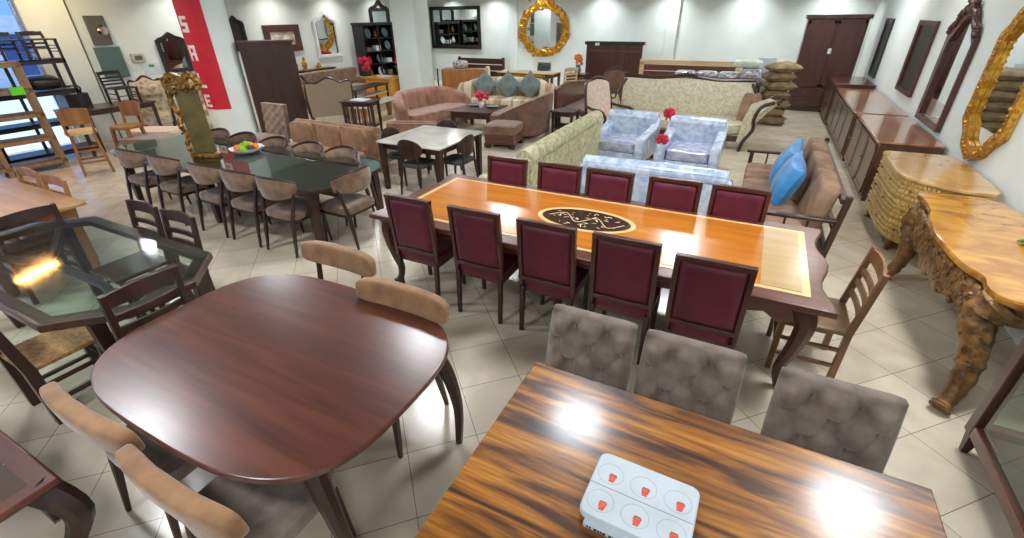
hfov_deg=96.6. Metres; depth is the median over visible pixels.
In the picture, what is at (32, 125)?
shelf
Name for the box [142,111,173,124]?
seat cushion
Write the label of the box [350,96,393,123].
table
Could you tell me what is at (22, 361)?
chair
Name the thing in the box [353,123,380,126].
shelf
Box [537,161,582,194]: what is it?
dining chair
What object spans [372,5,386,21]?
mirror glass
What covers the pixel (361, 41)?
display shelf
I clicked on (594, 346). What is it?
dining chair
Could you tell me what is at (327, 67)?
console
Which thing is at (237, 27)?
mirror glass
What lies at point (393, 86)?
writing desk
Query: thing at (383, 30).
plate
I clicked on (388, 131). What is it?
chair
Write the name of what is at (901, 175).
chest
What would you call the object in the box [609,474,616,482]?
print
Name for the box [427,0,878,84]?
wall
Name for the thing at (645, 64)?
headboard
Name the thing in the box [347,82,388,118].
console table
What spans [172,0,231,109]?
banner
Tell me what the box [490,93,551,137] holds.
sofa
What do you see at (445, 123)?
chair
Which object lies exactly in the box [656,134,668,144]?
flower
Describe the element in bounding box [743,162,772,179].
seat cushion
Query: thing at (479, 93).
flower vase
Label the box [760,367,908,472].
dining chair
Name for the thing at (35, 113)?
shelf
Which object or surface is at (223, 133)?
dining chair
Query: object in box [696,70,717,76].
parcel
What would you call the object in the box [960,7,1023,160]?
gilt mirror
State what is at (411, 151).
chair
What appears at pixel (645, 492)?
print
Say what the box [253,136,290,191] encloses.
dining chair
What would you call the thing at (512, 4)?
trim
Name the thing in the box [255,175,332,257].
dining chair
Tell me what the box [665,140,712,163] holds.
seat cushion
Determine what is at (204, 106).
seat cushion
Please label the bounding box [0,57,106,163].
display rack
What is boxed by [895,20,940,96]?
wall panel
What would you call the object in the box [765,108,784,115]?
pillow
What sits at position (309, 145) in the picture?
dining chair
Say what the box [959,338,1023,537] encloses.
table
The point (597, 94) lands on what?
chair
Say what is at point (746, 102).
cushion
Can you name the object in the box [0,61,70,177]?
display rack
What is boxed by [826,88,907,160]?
sideboard
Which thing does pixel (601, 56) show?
headboard
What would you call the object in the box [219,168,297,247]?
dining chair
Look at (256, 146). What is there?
orange
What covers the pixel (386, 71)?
storage box
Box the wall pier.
[11,0,120,142]
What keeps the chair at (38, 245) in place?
on the floor
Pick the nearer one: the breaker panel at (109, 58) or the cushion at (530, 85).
the breaker panel at (109, 58)
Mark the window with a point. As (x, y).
(10, 3)
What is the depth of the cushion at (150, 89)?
10.31 m
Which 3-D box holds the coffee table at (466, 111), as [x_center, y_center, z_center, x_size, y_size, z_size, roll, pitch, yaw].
[-0.759,-3.540,10.760,1.000,0.500,1.100,10,31,19]
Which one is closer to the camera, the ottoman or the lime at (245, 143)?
the lime at (245, 143)
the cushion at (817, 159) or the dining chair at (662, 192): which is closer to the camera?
the dining chair at (662, 192)
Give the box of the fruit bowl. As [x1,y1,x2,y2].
[228,143,264,153]
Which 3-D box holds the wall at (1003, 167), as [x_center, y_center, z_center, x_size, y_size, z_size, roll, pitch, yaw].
[5.153,-1.757,4.500,0.180,3.350,21.200,13,32,24]
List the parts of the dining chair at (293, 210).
leg, rail, backrest, seat, seat rail, leg, leg, leg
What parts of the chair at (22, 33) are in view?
leg, crest rail, leg, seat, leg, leg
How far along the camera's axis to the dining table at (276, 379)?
2.39 m
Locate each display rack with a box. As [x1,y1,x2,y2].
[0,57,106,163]
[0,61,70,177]
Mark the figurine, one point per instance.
(304, 64)
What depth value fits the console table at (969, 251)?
3.37 m
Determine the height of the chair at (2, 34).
0.455 m
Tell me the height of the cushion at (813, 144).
0.529 m
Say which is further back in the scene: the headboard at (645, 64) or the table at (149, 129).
the headboard at (645, 64)
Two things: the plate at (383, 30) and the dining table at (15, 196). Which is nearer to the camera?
the dining table at (15, 196)
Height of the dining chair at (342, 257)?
0.911 m
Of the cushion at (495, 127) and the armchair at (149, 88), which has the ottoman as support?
the cushion at (495, 127)
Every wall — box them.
[65,0,391,137]
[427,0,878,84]
[855,0,1023,332]
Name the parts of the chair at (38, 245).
leg, crest rail, seat, leg, leg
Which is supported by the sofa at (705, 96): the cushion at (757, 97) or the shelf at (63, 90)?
the cushion at (757, 97)
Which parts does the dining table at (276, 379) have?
leg, leg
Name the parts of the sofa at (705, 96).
arm rail, backrest, crest rail, seat rail, leg, arm panel, arm rail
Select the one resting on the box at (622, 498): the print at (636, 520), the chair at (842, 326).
the print at (636, 520)
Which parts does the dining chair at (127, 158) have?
leg, rail, backrest, seat rail, leg, seat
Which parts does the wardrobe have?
drawer, drawer, door, cornice, door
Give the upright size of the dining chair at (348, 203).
0.919 m
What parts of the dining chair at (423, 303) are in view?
leg, backrest, leg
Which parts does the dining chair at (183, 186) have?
leg, rail, backrest, seat, leg, seat rail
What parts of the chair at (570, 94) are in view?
seat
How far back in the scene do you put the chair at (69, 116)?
7.75 m
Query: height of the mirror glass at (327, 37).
1.155 m
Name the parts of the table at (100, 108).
leg, leg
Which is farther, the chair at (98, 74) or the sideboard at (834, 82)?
the sideboard at (834, 82)
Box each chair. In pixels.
[0,32,32,60]
[0,203,78,304]
[0,326,100,424]
[4,166,67,247]
[14,31,63,59]
[14,174,98,275]
[39,381,196,537]
[89,199,172,318]
[93,265,189,354]
[95,70,142,103]
[114,147,191,216]
[115,444,355,537]
[122,208,215,316]
[146,154,204,225]
[187,161,262,237]
[201,128,230,191]
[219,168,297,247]
[223,131,257,184]
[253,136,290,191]
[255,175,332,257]
[256,102,290,142]
[286,140,324,199]
[289,121,313,146]
[301,240,376,279]
[317,124,341,149]
[317,145,374,225]
[321,165,381,249]
[341,127,367,158]
[355,277,449,458]
[381,127,407,185]
[383,193,465,296]
[397,139,437,194]
[427,120,461,176]
[443,134,478,176]
[447,204,518,323]
[487,154,527,185]
[516,217,589,330]
[537,62,550,82]
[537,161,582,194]
[545,304,637,390]
[554,79,587,128]
[555,67,577,87]
[584,75,633,124]
[584,167,634,201]
[588,231,662,364]
[604,66,628,102]
[634,329,746,424]
[645,175,703,212]
[662,252,758,349]
[707,183,772,222]
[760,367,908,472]
[765,246,889,377]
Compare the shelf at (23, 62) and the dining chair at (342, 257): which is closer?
the dining chair at (342, 257)
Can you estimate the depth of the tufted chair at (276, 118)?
8.45 m
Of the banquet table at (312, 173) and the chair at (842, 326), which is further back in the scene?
the banquet table at (312, 173)
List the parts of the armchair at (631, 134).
arm, backrest, arm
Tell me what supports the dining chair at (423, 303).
on the floor
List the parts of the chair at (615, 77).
frame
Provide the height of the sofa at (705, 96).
1.291 m
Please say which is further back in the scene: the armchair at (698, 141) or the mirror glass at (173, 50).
the mirror glass at (173, 50)
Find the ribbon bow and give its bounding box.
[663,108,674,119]
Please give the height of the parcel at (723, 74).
0.220 m
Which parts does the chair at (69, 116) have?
post, leg, seat, post, leg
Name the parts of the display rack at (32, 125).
post, post, post, post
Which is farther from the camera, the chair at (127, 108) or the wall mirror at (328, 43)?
the wall mirror at (328, 43)
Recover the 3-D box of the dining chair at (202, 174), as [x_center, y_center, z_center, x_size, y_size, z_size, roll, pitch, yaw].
[-3.661,-0.959,5.787,0.604,0.919,0.550,13,32,24]
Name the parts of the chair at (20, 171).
leg, crest rail, leg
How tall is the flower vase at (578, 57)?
0.597 m
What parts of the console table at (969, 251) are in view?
moulding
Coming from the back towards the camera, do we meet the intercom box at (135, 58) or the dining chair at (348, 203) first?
the intercom box at (135, 58)
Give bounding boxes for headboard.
[458,56,504,76]
[585,41,645,78]
[639,59,740,76]
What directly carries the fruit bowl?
on the banquet table at (312, 173)
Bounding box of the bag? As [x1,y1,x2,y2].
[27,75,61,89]
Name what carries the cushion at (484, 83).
on the sofa at (496, 96)
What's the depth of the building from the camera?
16.87 m
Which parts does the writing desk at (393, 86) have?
modesty panel, panel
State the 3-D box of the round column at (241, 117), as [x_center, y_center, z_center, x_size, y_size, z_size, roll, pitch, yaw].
[-6.568,-4.712,10.080,0.920,3.350,0.920,13,32,24]
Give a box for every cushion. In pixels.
[133,84,160,95]
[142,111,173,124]
[202,104,208,115]
[351,83,365,86]
[407,103,465,120]
[469,95,536,106]
[471,70,495,95]
[484,120,522,135]
[490,107,513,121]
[494,70,518,96]
[516,70,540,96]
[599,132,639,152]
[628,109,741,133]
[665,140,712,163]
[736,93,752,121]
[742,177,798,201]
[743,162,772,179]
[752,93,762,123]
[765,200,803,226]
[770,137,803,183]
[770,151,805,205]
[797,151,833,199]
[798,168,840,228]
[803,137,827,162]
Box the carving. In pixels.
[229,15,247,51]
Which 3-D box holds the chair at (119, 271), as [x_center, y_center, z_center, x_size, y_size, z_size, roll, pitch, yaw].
[-3.436,-0.074,4.141,0.462,0.972,0.523,13,32,24]
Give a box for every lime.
[239,145,246,150]
[242,141,248,146]
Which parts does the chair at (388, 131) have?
backrest, seat, leg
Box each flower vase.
[475,90,488,107]
[574,53,583,72]
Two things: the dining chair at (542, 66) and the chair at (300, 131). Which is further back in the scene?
the dining chair at (542, 66)
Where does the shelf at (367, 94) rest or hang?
attached to the console table at (376, 92)
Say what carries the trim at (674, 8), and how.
attached to the wall at (708, 30)
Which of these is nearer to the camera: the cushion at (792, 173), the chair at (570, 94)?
the cushion at (792, 173)
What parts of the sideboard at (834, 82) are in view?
door, door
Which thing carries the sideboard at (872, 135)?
on the floor
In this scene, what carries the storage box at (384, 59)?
on the display shelf at (361, 41)
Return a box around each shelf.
[0,57,65,65]
[0,61,20,67]
[0,86,33,95]
[0,87,78,101]
[0,110,43,121]
[0,117,91,134]
[0,133,56,148]
[0,155,66,173]
[8,141,103,162]
[350,22,396,76]
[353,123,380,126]
[354,90,386,97]
[554,123,568,127]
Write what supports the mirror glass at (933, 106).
attached to the mirror at (962, 48)
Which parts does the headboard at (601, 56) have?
rail, cornice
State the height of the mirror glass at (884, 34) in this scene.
1.098 m
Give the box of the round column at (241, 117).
[199,0,258,134]
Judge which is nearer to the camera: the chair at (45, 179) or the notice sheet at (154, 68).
the chair at (45, 179)
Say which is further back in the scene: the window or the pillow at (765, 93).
the pillow at (765, 93)
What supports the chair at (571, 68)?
on the floor
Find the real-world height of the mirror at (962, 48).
1.618 m
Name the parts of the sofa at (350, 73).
backrest, arm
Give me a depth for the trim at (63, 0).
9.71 m
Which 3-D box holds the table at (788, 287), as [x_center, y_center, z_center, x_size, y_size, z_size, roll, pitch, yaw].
[0.647,-0.083,4.290,3.774,0.824,1.400,13,32,24]
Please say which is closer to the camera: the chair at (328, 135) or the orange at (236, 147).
the orange at (236, 147)
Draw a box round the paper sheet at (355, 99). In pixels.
[350,98,370,101]
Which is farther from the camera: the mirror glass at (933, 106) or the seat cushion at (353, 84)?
the seat cushion at (353, 84)
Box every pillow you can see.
[733,59,762,67]
[759,88,790,98]
[761,71,796,81]
[761,116,786,124]
[762,98,790,107]
[763,81,797,90]
[765,61,803,72]
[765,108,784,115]
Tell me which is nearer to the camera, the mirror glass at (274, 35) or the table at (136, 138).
the table at (136, 138)
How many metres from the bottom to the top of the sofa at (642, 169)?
0.877 m
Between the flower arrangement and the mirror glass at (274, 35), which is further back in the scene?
the flower arrangement
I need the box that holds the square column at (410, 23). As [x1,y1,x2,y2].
[389,0,433,89]
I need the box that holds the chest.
[865,151,1000,249]
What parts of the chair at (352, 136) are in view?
seat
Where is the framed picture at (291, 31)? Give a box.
[261,24,303,50]
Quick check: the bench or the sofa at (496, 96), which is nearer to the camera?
the bench
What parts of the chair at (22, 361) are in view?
leg, leg, seat, leg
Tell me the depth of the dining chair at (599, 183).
4.50 m
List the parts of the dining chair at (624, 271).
leg, seat rail, frame, seat, leg, leg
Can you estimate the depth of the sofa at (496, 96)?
12.10 m
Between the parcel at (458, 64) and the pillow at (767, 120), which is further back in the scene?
the parcel at (458, 64)
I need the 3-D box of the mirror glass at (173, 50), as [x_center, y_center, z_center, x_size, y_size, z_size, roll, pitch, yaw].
[-8.287,-5.300,11.166,0.003,0.703,0.503,13,32,24]
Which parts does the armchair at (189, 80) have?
backrest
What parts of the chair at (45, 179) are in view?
seat, leg, leg, crest rail, leg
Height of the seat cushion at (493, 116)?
0.260 m
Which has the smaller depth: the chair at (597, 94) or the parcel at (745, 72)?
the chair at (597, 94)
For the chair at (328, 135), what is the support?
on the floor
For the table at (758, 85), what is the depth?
10.37 m
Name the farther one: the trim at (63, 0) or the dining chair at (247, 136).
the trim at (63, 0)
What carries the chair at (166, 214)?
on the floor
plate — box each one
[364,28,370,37]
[381,28,387,36]
[384,40,390,48]
[487,105,498,107]
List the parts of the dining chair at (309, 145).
rail, backrest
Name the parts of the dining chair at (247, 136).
rail, backrest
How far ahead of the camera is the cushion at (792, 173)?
5.09 m
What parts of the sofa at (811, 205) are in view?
leg, armrest, armrest, frame, leg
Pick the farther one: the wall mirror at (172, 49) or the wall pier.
the wall mirror at (172, 49)
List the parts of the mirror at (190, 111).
panel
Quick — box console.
[299,66,336,72]
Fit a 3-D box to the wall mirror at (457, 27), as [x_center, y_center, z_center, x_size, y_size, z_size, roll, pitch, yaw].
[-2.226,-9.435,17.838,2.300,1.460,0.060,13,32,24]
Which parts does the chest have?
leg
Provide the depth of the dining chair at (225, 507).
1.92 m
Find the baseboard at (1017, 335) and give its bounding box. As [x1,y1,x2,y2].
[1004,325,1023,345]
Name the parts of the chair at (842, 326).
leg, leg, seat, leg, leg, crest rail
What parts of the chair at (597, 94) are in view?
arm, backrest, frame, arm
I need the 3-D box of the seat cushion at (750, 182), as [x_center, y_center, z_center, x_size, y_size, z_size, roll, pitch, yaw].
[3.300,-0.934,5.730,0.778,0.170,0.771,13,32,24]
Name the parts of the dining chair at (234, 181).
leg, rail, backrest, seat rail, seat, leg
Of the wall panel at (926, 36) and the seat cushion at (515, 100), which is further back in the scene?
the seat cushion at (515, 100)
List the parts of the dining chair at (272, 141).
rail, backrest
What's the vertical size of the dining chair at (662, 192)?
1.052 m
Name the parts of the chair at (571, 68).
crest rail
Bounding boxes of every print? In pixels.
[598,501,606,510]
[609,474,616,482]
[632,516,641,526]
[641,488,649,496]
[669,533,678,537]
[676,502,684,511]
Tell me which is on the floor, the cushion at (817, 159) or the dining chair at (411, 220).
the dining chair at (411, 220)
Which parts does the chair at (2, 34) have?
crest rail, leg, seat, leg, leg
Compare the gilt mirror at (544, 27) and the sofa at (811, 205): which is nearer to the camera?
the sofa at (811, 205)
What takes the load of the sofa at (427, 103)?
on the floor
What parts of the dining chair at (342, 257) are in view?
leg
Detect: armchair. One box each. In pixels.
[127,75,176,125]
[173,70,208,115]
[304,76,355,121]
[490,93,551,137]
[598,109,660,159]
[654,115,728,168]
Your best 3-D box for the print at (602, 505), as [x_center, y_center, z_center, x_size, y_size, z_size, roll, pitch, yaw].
[0.334,0.875,1.683,0.031,0.003,0.037,8,30,15]
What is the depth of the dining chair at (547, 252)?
3.53 m
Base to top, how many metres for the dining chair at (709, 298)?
1.052 m
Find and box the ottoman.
[484,120,522,149]
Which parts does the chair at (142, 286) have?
leg, seat, crest rail, leg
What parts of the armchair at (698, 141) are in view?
arm, backrest, arm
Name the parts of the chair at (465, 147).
seat, leg, backrest, leg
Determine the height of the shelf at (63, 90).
0.080 m
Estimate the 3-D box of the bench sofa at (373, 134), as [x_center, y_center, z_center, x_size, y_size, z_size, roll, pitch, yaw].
[-3.022,-2.365,8.429,1.950,0.778,0.720,13,32,24]
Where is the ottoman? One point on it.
(509, 133)
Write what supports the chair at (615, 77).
on the floor
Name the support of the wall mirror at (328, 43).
attached to the wall at (134, 26)
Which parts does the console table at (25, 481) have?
leg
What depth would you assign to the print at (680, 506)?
1.68 m
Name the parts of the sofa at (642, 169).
arm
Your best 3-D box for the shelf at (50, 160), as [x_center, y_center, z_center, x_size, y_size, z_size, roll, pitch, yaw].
[-8.878,-1.763,8.009,0.350,0.080,1.600,18,34,30]
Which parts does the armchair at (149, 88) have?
backrest, arm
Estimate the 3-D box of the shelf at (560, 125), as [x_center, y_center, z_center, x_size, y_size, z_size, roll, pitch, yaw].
[1.186,-3.209,10.195,0.450,0.025,0.400,13,32,24]
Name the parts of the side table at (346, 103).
leg, leg, leg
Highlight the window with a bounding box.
[6,0,78,155]
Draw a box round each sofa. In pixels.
[294,118,397,171]
[299,66,366,102]
[392,86,470,123]
[457,77,554,113]
[479,110,602,185]
[580,154,732,211]
[611,72,782,151]
[742,137,853,257]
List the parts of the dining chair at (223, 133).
rail, backrest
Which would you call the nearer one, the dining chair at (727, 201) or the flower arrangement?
the dining chair at (727, 201)
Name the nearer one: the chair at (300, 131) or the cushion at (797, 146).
the cushion at (797, 146)
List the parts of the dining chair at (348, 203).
leg, seat, leg, seat rail, rail, backrest, leg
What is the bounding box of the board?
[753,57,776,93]
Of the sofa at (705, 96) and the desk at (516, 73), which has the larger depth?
the desk at (516, 73)
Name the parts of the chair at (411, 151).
leg, backrest, leg, seat, leg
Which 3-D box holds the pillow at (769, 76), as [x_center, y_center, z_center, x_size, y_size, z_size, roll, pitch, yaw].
[6.196,-4.478,10.604,0.660,0.258,0.540,2,29,5]
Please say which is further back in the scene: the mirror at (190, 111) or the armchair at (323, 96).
the armchair at (323, 96)
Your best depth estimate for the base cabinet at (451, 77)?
14.44 m
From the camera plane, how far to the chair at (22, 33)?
8.44 m
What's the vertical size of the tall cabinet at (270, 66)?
1.950 m
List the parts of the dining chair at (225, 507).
backrest, leg, seat, leg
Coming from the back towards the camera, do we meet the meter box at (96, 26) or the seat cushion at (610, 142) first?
the meter box at (96, 26)
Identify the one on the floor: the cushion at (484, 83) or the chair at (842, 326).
the chair at (842, 326)
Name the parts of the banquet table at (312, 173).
leg, leg, leg, leg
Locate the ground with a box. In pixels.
[0,96,70,153]
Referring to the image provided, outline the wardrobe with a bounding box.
[784,14,873,111]
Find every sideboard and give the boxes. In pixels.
[820,76,875,124]
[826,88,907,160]
[844,114,945,200]
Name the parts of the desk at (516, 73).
leg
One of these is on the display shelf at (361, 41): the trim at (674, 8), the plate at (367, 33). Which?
the plate at (367, 33)
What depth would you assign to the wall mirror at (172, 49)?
11.16 m
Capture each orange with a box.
[233,145,239,150]
[252,143,258,148]
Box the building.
[0,15,41,87]
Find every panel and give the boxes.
[93,46,130,76]
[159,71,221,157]
[867,18,894,78]
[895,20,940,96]
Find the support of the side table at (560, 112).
on the floor
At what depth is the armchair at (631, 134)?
8.17 m
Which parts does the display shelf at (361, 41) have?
panel, cornice, shelf, shelf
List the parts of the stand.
handle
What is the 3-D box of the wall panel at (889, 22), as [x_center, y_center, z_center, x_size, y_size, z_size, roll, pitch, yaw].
[8.593,-5.144,10.628,0.040,1.220,0.840,13,32,24]
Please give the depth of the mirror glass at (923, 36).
8.04 m
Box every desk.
[363,74,399,97]
[497,69,560,85]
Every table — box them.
[0,176,100,296]
[0,216,212,352]
[0,430,95,537]
[53,98,162,155]
[91,274,463,537]
[112,135,383,240]
[119,133,181,146]
[339,98,382,131]
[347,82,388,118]
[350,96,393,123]
[369,173,837,387]
[376,125,482,188]
[414,362,946,537]
[449,103,507,124]
[550,107,580,132]
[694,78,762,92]
[887,192,1023,414]
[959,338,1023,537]
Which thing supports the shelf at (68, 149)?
attached to the display rack at (32, 125)
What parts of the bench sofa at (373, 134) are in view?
backrest, arm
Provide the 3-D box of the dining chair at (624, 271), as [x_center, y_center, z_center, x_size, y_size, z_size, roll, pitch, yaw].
[0.900,0.143,3.565,0.478,1.052,0.521,13,32,24]
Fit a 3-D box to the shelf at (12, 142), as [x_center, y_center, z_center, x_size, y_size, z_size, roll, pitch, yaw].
[-8.883,-2.116,7.811,0.350,0.080,1.600,18,34,30]
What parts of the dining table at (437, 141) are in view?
leg, leg, leg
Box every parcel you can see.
[453,60,467,68]
[674,70,694,78]
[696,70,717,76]
[717,71,739,77]
[739,68,762,83]
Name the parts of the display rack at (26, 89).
post, post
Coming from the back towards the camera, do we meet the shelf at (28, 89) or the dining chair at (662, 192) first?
the shelf at (28, 89)
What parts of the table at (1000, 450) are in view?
post, rail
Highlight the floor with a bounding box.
[0,80,1023,537]
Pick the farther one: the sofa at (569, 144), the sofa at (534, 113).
the sofa at (534, 113)
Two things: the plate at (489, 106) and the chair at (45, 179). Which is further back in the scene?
the plate at (489, 106)
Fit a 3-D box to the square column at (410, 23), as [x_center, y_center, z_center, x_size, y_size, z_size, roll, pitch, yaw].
[-2.938,-6.668,13.489,0.800,3.350,0.700,13,32,24]
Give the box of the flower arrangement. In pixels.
[357,56,371,76]
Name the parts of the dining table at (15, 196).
leg, leg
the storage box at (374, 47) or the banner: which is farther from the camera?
the storage box at (374, 47)
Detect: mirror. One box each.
[155,32,193,72]
[312,10,342,57]
[368,0,390,21]
[429,6,481,48]
[518,0,570,56]
[914,0,981,132]
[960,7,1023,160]
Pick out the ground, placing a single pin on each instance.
(47, 103)
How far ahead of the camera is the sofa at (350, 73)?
14.73 m
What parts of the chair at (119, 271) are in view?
leg, seat, leg, crest rail, leg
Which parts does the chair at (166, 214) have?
leg, seat, crest rail, leg, leg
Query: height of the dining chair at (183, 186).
0.919 m
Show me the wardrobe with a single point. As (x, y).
(830, 45)
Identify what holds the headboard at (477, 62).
on the floor
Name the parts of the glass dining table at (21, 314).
leg, leg, leg, leg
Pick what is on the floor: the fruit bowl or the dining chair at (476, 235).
the dining chair at (476, 235)
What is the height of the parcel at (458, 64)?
0.260 m
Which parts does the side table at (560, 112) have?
leg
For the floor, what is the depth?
3.65 m
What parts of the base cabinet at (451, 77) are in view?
door, door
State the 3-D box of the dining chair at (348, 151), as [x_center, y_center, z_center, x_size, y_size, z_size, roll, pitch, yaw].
[-2.272,-1.133,6.064,0.604,0.919,0.550,13,32,24]
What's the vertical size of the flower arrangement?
1.255 m
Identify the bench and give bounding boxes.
[386,121,436,132]
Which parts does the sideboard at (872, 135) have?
door, door, door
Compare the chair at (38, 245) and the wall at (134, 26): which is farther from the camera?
the wall at (134, 26)
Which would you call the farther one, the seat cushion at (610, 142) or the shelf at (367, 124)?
the shelf at (367, 124)
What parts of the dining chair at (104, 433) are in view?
backrest, leg, seat, leg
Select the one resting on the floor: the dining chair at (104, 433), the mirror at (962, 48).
the dining chair at (104, 433)
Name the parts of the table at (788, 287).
leg, leg, leg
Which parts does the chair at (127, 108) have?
leg, post, seat, leg, post, leg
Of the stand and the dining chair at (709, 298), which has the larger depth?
the stand
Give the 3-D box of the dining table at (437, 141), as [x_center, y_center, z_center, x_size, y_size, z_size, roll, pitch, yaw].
[-1.256,-1.746,7.295,1.160,0.760,1.220,13,32,24]
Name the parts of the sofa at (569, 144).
arm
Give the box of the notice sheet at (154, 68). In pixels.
[141,63,163,75]
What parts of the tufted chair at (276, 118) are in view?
seat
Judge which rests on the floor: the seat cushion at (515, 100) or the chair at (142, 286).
the chair at (142, 286)
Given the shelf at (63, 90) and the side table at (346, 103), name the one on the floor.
the side table at (346, 103)
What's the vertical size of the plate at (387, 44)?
0.291 m
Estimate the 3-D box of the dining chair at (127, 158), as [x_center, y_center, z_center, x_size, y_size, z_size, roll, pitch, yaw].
[-5.096,-1.300,6.434,0.604,0.919,0.550,13,32,24]
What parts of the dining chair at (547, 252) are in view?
leg, leg, frame, seat, seat rail, leg, leg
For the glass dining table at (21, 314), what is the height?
0.771 m
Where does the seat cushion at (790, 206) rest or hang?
on the sofa at (811, 205)
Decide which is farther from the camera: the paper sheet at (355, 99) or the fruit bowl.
the paper sheet at (355, 99)
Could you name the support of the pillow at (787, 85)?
on the pillow at (765, 93)
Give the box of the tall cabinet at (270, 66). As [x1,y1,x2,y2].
[236,39,308,132]
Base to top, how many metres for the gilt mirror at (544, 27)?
2.016 m
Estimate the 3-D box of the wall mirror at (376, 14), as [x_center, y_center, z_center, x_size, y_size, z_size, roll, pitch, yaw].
[-4.821,-9.128,16.745,0.076,1.351,1.080,13,32,24]
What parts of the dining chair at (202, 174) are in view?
leg, rail, backrest, seat rail, leg, seat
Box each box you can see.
[82,16,112,44]
[129,53,145,62]
[372,45,380,50]
[383,58,391,61]
[384,69,392,74]
[580,453,699,537]
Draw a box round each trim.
[63,0,121,137]
[508,0,518,76]
[660,0,681,71]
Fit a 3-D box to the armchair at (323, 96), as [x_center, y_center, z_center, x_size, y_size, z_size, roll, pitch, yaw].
[-4.448,-4.099,11.142,1.097,1.197,0.846,-13,32,-21]
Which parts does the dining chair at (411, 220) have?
leg, frame, seat, seat rail, leg, leg, leg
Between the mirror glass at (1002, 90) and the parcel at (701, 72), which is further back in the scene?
the parcel at (701, 72)
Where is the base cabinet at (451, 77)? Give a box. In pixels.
[441,68,487,88]
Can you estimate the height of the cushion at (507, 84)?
0.755 m
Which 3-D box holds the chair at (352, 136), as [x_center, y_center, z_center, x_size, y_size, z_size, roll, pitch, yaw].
[-2.643,-1.775,7.291,0.519,0.851,0.578,13,32,24]
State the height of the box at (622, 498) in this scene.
0.052 m
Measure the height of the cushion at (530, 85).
0.755 m
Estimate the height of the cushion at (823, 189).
0.529 m
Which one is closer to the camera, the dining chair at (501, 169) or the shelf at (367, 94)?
the dining chair at (501, 169)
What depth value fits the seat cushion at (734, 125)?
9.56 m
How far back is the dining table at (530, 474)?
1.85 m
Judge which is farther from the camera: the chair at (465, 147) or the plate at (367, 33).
the plate at (367, 33)
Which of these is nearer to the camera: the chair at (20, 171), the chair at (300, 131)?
the chair at (20, 171)
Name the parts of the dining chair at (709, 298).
seat rail, seat, leg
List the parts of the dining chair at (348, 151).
rail, backrest, leg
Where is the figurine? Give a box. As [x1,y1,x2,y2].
[301,57,308,69]
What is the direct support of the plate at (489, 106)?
on the coffee table at (466, 111)
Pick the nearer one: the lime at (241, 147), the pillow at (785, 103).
the lime at (241, 147)
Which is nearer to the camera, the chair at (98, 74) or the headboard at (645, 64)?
the chair at (98, 74)
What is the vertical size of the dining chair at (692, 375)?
0.971 m
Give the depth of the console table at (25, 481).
1.94 m
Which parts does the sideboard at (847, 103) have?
door, door, door, door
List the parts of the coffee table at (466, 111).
leg, leg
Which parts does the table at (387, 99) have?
leg, leg, leg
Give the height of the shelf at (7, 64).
0.080 m
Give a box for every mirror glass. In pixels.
[160,37,188,68]
[230,20,243,47]
[270,31,295,43]
[315,15,338,54]
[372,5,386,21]
[526,9,561,49]
[871,21,891,73]
[900,26,933,89]
[922,16,971,122]
[973,24,1023,146]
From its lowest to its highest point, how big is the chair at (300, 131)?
0.851 m
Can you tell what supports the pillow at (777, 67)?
on the pillow at (769, 76)
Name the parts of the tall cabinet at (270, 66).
cornice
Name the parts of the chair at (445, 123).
leg, backrest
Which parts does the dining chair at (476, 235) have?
leg, frame, leg, seat, seat rail, leg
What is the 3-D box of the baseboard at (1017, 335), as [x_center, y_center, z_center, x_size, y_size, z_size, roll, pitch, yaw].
[5.084,-0.355,5.336,0.020,0.090,20.800,13,32,24]
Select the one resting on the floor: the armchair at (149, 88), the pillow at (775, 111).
the armchair at (149, 88)
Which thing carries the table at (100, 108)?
on the floor
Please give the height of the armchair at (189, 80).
1.298 m
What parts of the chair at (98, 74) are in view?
leg, crest rail, leg, seat, leg, leg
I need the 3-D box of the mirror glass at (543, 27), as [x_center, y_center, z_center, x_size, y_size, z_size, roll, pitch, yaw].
[1.152,-8.591,16.366,1.436,1.302,0.008,13,32,24]
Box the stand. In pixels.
[55,85,92,108]

